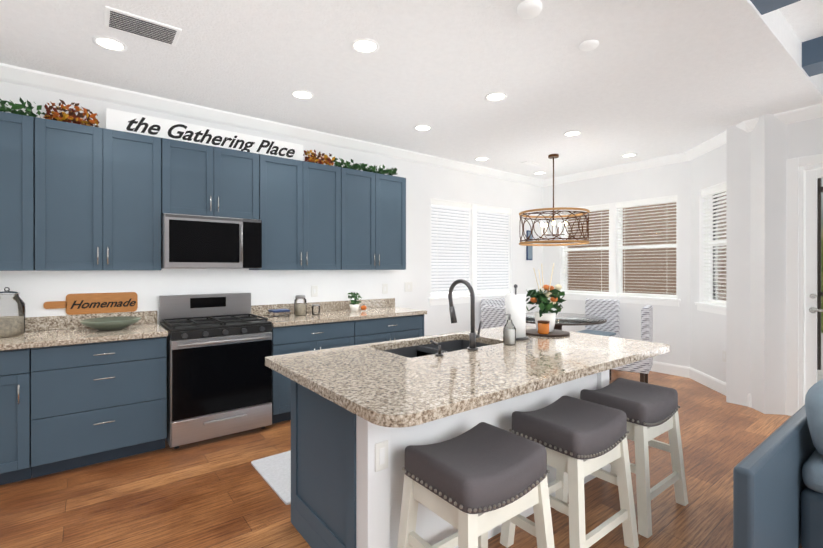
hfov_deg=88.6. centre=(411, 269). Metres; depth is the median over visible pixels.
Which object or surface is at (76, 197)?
upper cabinet
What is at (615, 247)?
window
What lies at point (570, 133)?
recessed light
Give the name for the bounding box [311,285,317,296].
outlet
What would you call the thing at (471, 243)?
window
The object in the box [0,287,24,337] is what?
jar
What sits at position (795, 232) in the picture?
door frame
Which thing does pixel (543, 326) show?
candle jar
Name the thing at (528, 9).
smoke detector
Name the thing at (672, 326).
wall
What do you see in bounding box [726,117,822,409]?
wall
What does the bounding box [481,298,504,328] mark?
chair
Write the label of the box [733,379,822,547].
sofa
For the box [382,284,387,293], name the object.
outlet
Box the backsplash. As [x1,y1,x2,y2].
[25,298,394,329]
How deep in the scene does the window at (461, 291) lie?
6.39 m
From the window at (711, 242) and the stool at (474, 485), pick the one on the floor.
the stool at (474, 485)
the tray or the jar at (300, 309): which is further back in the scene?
the jar at (300, 309)
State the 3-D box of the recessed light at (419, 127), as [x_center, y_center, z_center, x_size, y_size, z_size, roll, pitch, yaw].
[0.116,-1.467,4.389,0.189,0.007,0.189,0,0,13]
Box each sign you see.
[43,292,137,314]
[106,108,302,160]
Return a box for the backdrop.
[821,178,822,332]
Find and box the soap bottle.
[503,314,515,344]
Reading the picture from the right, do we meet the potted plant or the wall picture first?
the wall picture
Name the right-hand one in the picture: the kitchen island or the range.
the kitchen island
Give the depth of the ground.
6.39 m
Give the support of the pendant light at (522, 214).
hanging from the ceiling
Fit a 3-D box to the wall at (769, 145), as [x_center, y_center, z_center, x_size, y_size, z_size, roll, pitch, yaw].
[3.558,-0.207,4.762,0.200,3.170,1.531,0,0,7]
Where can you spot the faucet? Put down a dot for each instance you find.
(473, 335)
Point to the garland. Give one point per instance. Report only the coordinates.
(70, 116)
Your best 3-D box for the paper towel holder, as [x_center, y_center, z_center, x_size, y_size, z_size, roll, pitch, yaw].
[0.700,0.283,2.834,0.170,0.364,0.170,0,0,-38]
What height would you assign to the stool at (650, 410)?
0.671 m
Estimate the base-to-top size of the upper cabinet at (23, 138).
1.074 m
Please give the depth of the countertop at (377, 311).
4.21 m
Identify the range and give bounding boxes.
[159,292,271,448]
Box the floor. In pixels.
[0,370,802,547]
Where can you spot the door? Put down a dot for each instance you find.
(811, 307)
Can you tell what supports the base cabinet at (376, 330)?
on the floor
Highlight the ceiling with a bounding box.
[0,0,822,178]
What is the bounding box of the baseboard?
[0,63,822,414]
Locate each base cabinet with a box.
[0,350,31,484]
[32,338,166,477]
[271,322,363,423]
[364,314,423,343]
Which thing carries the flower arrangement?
on the tray
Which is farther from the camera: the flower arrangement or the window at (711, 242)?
the window at (711, 242)
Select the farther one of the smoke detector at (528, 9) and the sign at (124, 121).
the sign at (124, 121)
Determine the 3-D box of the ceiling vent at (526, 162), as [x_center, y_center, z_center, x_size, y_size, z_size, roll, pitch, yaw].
[1.661,-1.468,5.874,0.300,0.010,0.100,0,0,-38]
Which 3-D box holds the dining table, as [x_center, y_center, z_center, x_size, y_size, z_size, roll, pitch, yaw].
[1.836,0.995,5.406,1.220,0.764,1.220,0,0,-38]
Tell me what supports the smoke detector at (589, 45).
attached to the ceiling
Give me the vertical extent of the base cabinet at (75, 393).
0.874 m
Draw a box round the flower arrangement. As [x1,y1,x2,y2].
[526,264,565,331]
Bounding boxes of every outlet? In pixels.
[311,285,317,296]
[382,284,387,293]
[405,282,411,291]
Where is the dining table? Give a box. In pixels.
[526,312,606,329]
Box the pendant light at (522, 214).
[519,154,589,245]
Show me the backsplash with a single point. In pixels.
(64, 322)
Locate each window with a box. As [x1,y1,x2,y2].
[428,198,511,305]
[431,290,500,293]
[560,195,680,305]
[695,181,726,314]
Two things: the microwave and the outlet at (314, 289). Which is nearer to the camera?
the microwave
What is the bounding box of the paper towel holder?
[506,284,528,339]
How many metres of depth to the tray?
2.96 m
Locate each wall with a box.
[0,81,541,335]
[542,161,690,366]
[690,114,787,414]
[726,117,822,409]
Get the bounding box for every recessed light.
[92,36,127,51]
[291,90,313,99]
[351,38,379,53]
[414,125,431,130]
[475,157,488,160]
[485,92,506,101]
[533,171,545,174]
[563,131,581,136]
[621,153,636,156]
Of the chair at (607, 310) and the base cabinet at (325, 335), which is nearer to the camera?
the base cabinet at (325, 335)
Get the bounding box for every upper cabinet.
[0,111,47,270]
[48,119,171,270]
[172,140,259,219]
[249,154,347,269]
[348,168,405,269]
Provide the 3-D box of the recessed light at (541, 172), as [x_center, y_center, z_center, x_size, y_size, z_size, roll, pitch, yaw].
[1.965,-1.470,6.462,0.189,0.007,0.189,0,0,-44]
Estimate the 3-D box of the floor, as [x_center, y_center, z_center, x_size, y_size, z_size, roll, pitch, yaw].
[0.711,1.433,1.505,9.750,0.100,7.600,0,0,-38]
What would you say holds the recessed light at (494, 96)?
in the ceiling
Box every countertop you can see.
[0,322,167,349]
[254,306,426,325]
[265,326,669,433]
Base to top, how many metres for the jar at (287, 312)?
0.070 m
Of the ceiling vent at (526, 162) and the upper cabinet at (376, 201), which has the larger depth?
the ceiling vent at (526, 162)
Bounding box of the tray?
[526,329,569,336]
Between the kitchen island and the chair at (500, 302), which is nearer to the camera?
the kitchen island
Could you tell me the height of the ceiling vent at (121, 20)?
0.015 m
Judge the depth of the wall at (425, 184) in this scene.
4.68 m
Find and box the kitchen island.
[291,358,646,547]
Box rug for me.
[251,450,290,504]
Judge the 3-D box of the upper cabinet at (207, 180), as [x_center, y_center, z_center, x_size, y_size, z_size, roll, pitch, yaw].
[-1.806,-0.757,3.771,0.776,0.614,0.329,0,0,-38]
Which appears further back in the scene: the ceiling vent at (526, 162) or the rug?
the ceiling vent at (526, 162)
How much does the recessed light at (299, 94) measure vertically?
0.007 m
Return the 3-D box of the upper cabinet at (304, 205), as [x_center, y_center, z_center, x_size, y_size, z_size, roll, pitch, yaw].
[-1.165,-0.528,4.266,0.962,1.074,0.329,0,0,-38]
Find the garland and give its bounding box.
[0,97,397,175]
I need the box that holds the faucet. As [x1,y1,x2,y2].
[448,279,481,350]
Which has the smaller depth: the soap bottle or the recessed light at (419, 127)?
the soap bottle
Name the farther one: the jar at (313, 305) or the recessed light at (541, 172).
the recessed light at (541, 172)
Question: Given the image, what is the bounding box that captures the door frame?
[786,154,822,415]
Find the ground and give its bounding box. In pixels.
[817,333,822,381]
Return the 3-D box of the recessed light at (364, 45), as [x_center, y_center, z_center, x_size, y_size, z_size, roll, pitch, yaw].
[-0.305,-1.464,2.775,0.189,0.007,0.189,0,0,-44]
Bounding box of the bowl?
[79,316,140,330]
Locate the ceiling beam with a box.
[750,0,822,76]
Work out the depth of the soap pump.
2.26 m
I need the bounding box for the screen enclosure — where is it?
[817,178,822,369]
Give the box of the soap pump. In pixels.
[430,340,442,355]
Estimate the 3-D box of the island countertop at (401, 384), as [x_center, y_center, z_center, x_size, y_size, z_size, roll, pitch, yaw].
[0.412,0.486,2.423,2.120,0.040,1.180,0,0,-38]
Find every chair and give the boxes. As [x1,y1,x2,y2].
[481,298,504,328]
[482,305,505,328]
[577,298,618,337]
[609,305,652,382]
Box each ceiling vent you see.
[104,6,181,45]
[521,161,539,165]
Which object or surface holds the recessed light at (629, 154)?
in the ceiling
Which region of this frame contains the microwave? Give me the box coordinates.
[161,213,261,267]
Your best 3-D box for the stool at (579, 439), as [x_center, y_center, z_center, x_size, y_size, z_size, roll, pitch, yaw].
[0.789,1.047,2.115,0.528,0.671,0.442,0,0,-38]
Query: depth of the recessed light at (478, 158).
5.61 m
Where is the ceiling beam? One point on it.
(812, 57)
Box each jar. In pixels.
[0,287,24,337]
[268,309,289,317]
[294,295,306,315]
[312,304,319,314]
[537,320,549,333]
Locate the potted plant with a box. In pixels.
[348,292,366,311]
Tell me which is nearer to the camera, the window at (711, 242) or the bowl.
the bowl
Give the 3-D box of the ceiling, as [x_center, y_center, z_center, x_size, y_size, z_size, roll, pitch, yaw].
[0.711,-1.627,1.500,9.750,0.320,7.600,0,0,-38]
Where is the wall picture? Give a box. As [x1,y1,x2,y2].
[526,230,532,259]
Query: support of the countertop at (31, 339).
on the base cabinet at (75, 393)
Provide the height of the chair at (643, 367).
0.950 m
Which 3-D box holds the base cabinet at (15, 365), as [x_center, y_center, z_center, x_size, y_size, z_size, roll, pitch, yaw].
[-2.946,0.944,2.716,0.778,0.874,0.609,0,0,-38]
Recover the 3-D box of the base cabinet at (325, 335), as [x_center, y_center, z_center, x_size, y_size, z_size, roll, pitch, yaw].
[-1.047,0.942,4.183,0.879,0.874,0.609,0,0,-38]
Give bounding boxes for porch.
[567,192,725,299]
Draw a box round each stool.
[397,422,554,547]
[500,396,638,547]
[580,378,687,537]
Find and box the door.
[805,169,822,395]
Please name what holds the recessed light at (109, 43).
in the ceiling
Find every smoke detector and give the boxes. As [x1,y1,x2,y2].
[517,0,541,18]
[579,40,598,50]
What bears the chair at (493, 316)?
on the floor
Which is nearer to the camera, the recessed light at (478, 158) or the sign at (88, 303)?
the sign at (88, 303)

